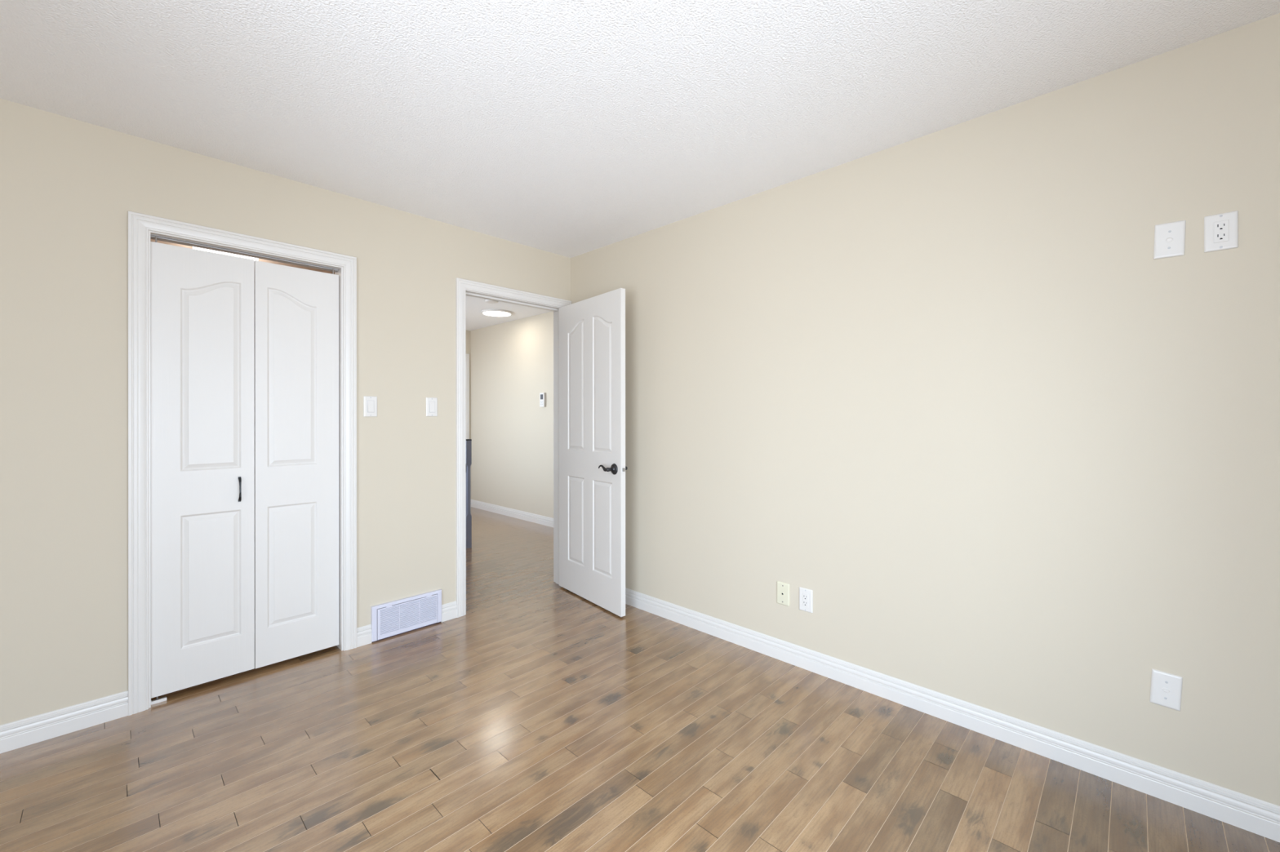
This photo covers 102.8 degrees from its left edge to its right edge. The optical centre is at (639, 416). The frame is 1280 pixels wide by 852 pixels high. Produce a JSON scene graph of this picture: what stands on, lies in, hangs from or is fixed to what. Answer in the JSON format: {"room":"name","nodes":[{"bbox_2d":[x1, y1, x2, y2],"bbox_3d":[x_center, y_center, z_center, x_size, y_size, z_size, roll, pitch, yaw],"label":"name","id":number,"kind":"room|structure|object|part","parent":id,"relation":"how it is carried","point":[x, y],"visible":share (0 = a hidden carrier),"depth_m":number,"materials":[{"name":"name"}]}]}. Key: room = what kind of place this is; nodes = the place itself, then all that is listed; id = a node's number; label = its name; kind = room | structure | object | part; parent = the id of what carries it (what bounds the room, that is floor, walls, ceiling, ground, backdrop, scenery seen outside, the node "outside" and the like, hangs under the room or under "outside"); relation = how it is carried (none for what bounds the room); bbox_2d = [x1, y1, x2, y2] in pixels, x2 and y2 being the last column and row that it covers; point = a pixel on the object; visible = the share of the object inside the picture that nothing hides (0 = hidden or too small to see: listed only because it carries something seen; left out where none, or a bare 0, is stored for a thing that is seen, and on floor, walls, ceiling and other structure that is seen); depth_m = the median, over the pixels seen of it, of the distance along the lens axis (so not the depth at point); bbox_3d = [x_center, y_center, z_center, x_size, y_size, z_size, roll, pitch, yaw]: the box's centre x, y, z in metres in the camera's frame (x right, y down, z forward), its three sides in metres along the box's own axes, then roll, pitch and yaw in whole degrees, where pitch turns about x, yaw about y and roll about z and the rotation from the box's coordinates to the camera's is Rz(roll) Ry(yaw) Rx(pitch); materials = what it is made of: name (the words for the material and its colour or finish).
{"room":"empty bedroom","nodes":[
{"label":"empty bedroom","id":0,"kind":"room"},
{"bbox_2d":[150,239,334,274],"bbox_3d":[-2.291,0.034,2.664,0.685,2.440,1.650,0,0,44],"label":"wall","id":1,"kind":"structure","parent":0,"point":[151,240],"depth_m":3.11,"materials":[{"name":"beige paint"}]},
{"bbox_2d":[192,246,257,261],"bbox_3d":[-2.351,-0.976,2.901,0.110,0.184,0.284,0,0,44],"label":"closet light","id":2,"kind":"object","parent":1,"relation":"attached to","point":[193,247],"visible":0.02,"depth_m":2.85,"materials":[{"name":"white plastic"}]},
{"bbox_2d":[0,98,570,725],"bbox_3d":[-1.820,0.033,2.576,0.115,2.440,3.620,0,0,44],"label":"wall","id":3,"kind":"structure","parent":0,"point":[68,187],"depth_m":2.11,"materials":[{"name":"beige paint"}]},
{"bbox_2d":[0,690,128,753],"bbox_3d":[-2.589,1.204,1.687,0.014,0.100,1.272,0,0,44],"label":"baseboard","id":4,"kind":"structure","parent":3,"relation":"attached to","point":[21,733],"depth_m":2.01,"materials":[{"name":"white paint"}]},
{"bbox_2d":[128,210,356,715],"bbox_3d":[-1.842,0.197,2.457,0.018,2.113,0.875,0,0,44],"label":"trim","id":5,"kind":"structure","parent":3,"relation":"attached to","point":[140,224],"depth_m":2.18,"materials":[{"name":"white paint"}]},
{"bbox_2d":[150,235,338,698],"bbox_3d":[-1.872,0.219,2.483,0.054,2.018,0.731,0,0,44],"label":"door","id":6,"kind":"structure","parent":3,"relation":"in","point":[244,353],"depth_m":2.44,"materials":[{"name":"white wood"}]},
{"bbox_3d":[-1.904,0.348,2.431,0.026,0.118,0.010,0,0,44],"label":"handle","id":7,"kind":"part","parent":6,"relation":"part of","materials":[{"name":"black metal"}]},
{"bbox_2d":[150,234,338,271],"bbox_3d":[-1.881,-0.790,2.493,0.024,0.004,0.734,0,0,44],"label":"closet track","id":8,"kind":"object","parent":3,"relation":"attached to","point":[151,235],"visible":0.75,"depth_m":2.46,"materials":[{"name":"grey metal"}]},
{"bbox_2d":[356,624,371,647],"bbox_3d":[-1.513,1.203,2.799,0.014,0.100,0.076,0,0,44],"label":"baseboard","id":9,"kind":"structure","parent":3,"relation":"attached to","point":[364,633],"depth_m":2.80,"materials":[{"name":"white paint"}]},
{"bbox_2d":[363,395,377,417],"bbox_3d":[-1.489,-0.054,2.826,0.012,0.114,0.070,0,0,44],"label":"light switch","id":10,"kind":"object","parent":3,"relation":"attached to","point":[370,402],"visible":1,"depth_m":2.82,"materials":[{"name":"white plastic"}]},
{"bbox_2d":[370,589,441,642],"bbox_3d":[-1.346,1.153,2.966,0.022,0.196,0.396,0,0,44],"label":"air vent","id":11,"kind":"object","parent":3,"relation":"in","point":[393,618],"visible":1,"depth_m":2.95,"materials":[{"name":"white plastic"}]},
{"bbox_2d":[426,397,437,416],"bbox_3d":[-1.250,-0.055,3.073,0.012,0.114,0.070,0,0,44],"label":"light switch","id":12,"kind":"object","parent":3,"relation":"attached to","point":[431,402],"visible":1,"depth_m":3.07,"materials":[{"name":"white plastic"}]},
{"bbox_2d":[440,600,457,622],"bbox_3d":[-1.177,1.203,3.146,0.014,0.100,0.098,0,0,44],"label":"baseboard","id":13,"kind":"structure","parent":3,"relation":"attached to","point":[449,611],"depth_m":3.14,"materials":[{"name":"white paint"}]},
{"bbox_2d":[465,289,559,584],"bbox_3d":[-0.876,0.220,3.549,0.124,2.065,0.803,0,0,44],"label":"trim","id":14,"kind":"structure","parent":3,"relation":"attached to","point":[556,310],"depth_m":3.82,"materials":[{"name":"white paint"}]},
{"bbox_2d":[559,288,627,617],"bbox_3d":[-0.343,0.224,3.462,0.159,2.032,0.784,0,0,-39],"label":"door","id":15,"kind":"structure","parent":14,"relation":"attached to","point":[593,468],"depth_m":3.40,"materials":[{"name":"white paint"},{"name":"dark bronze metal"}]},
{"bbox_3d":[-0.220,0.328,3.221,0.050,0.038,0.123,0,0,-39],"label":"lever","id":16,"kind":"part","parent":15,"relation":"part of","materials":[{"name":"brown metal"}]},
{"bbox_3d":[-0.104,0.332,3.164,0.025,0.057,0.002,0,0,-39],"label":"latch plate","id":17,"kind":"part","parent":15,"relation":"part of","materials":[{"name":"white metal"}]},
{"bbox_2d":[455,277,571,617],"bbox_3d":[-0.829,0.196,3.504,0.018,2.114,0.901,0,0,44],"label":"trim","id":18,"kind":"structure","parent":3,"relation":"attached to","point":[461,285],"depth_m":3.20,"materials":[{"name":"white paint"}]},
{"bbox_2d":[466,330,470,439],"bbox_3d":[-3.203,0.034,6.308,0.115,2.440,2.320,0,0,44],"label":"wall","id":19,"kind":"structure","parent":0,"point":[468,332],"depth_m":7.09,"materials":[{"name":"beige paint"}]},
{"bbox_2d":[466,353,469,439],"bbox_3d":[-2.681,0.197,6.752,0.018,2.114,0.904,0,0,44],"label":"trim","id":20,"kind":"structure","parent":19,"relation":"attached to","point":[467,355],"depth_m":7.05,"materials":[{"name":"white paint"}]},
{"bbox_2d":[470,311,553,518],"bbox_3d":[-1.108,0.033,5.975,3.590,2.440,0.115,0,0,44],"label":"wall","id":21,"kind":"structure","parent":0,"point":[512,362],"depth_m":6.36,"materials":[{"name":"beige paint"}]},
{"bbox_2d":[471,499,553,527],"bbox_3d":[-1.116,1.203,5.894,3.459,0.100,0.014,0,0,44],"label":"baseboard","id":22,"kind":"structure","parent":21,"relation":"attached to","point":[535,518],"depth_m":6.31,"materials":[{"name":"white paint"}]},
{"bbox_2d":[539,392,546,407],"bbox_3d":[-1.120,-0.188,5.884,0.086,0.162,0.032,0,0,44],"label":"thermostat","id":23,"kind":"object","parent":21,"relation":"attached to","point":[542,395],"visible":1,"depth_m":5.86,"materials":[{"name":"white plastic"}]},
{"bbox_2d":[0,506,1279,851],"bbox_3d":[-1.186,1.283,2.715,8.000,0.060,4.900,0,0,44],"label":"floor","id":24,"kind":"structure","parent":0,"point":[540,717],"depth_m":1.84,"materials":[{"name":"brown wood"}]},
{"bbox_2d":[151,696,166,705],"bbox_3d":[-2.117,1.240,2.247,0.034,0.026,0.052,0,0,44],"label":"bracket","id":25,"kind":"object","parent":24,"relation":"on","point":[157,700],"visible":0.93,"depth_m":2.24,"materials":[{"name":"white plastic"}]},
{"bbox_2d":[466,439,471,548],"bbox_3d":[-1.643,0.736,4.871,0.055,1.034,0.055,0,0,44],"label":"newel post","id":26,"kind":"object","parent":24,"relation":"on","point":[468,442],"visible":0.75,"depth_m":4.85,"materials":[{"name":"grey wood"}]},
{"bbox_2d":[0,0,1279,330],"bbox_3d":[-1.191,-1.237,2.791,7.910,0.100,4.805,0,0,44],"label":"ceiling","id":27,"kind":"structure","parent":0,"point":[567,128],"depth_m":1.81,"materials":[{"name":"white paint"}]},
{"bbox_2d":[484,298,498,303],"bbox_3d":[-1.500,-1.166,5.168,0.144,0.041,0.144,0,0,44],"label":"smoke detector","id":28,"kind":"object","parent":27,"relation":"attached to","point":[489,301],"visible":0.67,"depth_m":5.13,"materials":[{"name":"white plastic"}]},
{"bbox_2d":[480,308,512,316],"bbox_3d":[-1.631,-1.174,5.823,0.344,0.025,0.344,0,0,44],"label":"recessed light","id":29,"kind":"object","parent":27,"relation":"in","point":[495,313],"visible":1,"depth_m":5.76,"materials":[{"name":"white plastic"}]},
{"bbox_2d":[482,311,511,316],"bbox_3d":[-1.631,-1.166,5.823,0.308,0.009,0.308,0,0,44],"label":"diffuser","id":30,"kind":"object","parent":29,"relation":"attached to","point":[495,313],"depth_m":5.80,"materials":[{"name":"white plastic"}]},
{"bbox_2d":[570,13,1279,806],"bbox_3d":[0.988,0.032,2.457,4.315,2.440,0.115,0,0,44],"label":"wall","id":31,"kind":"structure","parent":0,"point":[948,388],"depth_m":1.96,"materials":[{"name":"beige paint"}]},
{"bbox_2d":[777,581,789,606],"bbox_3d":[0.732,0.911,2.619,0.070,0.114,0.009,1,1,44],"label":"plate","id":32,"kind":"object","parent":31,"relation":"attached to","point":[783,588],"visible":1,"depth_m":2.62,"materials":[{"name":"beige plastic"}]},
{"bbox_2d":[799,586,813,613],"bbox_3d":[0.821,0.912,2.534,0.070,0.114,0.008,0,0,44],"label":"power outlet","id":33,"kind":"object","parent":31,"relation":"attached to","point":[806,596],"visible":1,"depth_m":2.53,"materials":[{"name":"white plastic"}]},
{"bbox_2d":[802,593,808,607],"bbox_3d":[0.820,0.912,2.532,0.034,0.068,0.003,0,0,44],"label":"receptacle","id":34,"kind":"object","parent":33,"relation":"attached to","point":[805,596],"depth_m":2.53,"materials":[{"name":"white plastic"}]},
{"bbox_2d":[625,587,1279,842],"bbox_3d":[0.992,1.201,2.365,4.182,0.100,0.014,0,0,44],"label":"baseboard","id":35,"kind":"structure","parent":31,"relation":"attached to","point":[1252,815],"depth_m":1.95,"materials":[{"name":"white paint"}]},
{"bbox_2d":[1149,668,1182,711],"bbox_3d":[1.716,0.894,1.667,0.076,0.116,0.008,0,0,44],"label":"cable plate","id":36,"kind":"object","parent":31,"relation":"attached to","point":[1166,688],"visible":1,"depth_m":1.67,"materials":[{"name":"white plastic"}]},
{"bbox_2d":[1153,220,1186,259],"bbox_3d":[1.722,-0.574,1.661,0.070,0.112,0.008,2,2,44],"label":"cable plate","id":37,"kind":"object","parent":31,"relation":"attached to","point":[1169,237],"visible":1,"depth_m":1.66,"materials":[{"name":"white plastic"}]},
{"bbox_2d":[1204,210,1238,253],"bbox_3d":[1.801,-0.572,1.584,0.070,0.114,0.008,0,0,44],"label":"power outlet","id":38,"kind":"object","parent":31,"relation":"attached to","point":[1220,230],"visible":1,"depth_m":1.58,"materials":[{"name":"white plastic"}]},
{"bbox_2d":[1213,219,1228,244],"bbox_3d":[1.800,-0.572,1.582,0.034,0.068,0.003,0,0,44],"label":"receptacle","id":39,"kind":"object","parent":38,"relation":"attached to","point":[1220,226],"depth_m":1.58,"materials":[{"name":"white plastic"}]}
]}

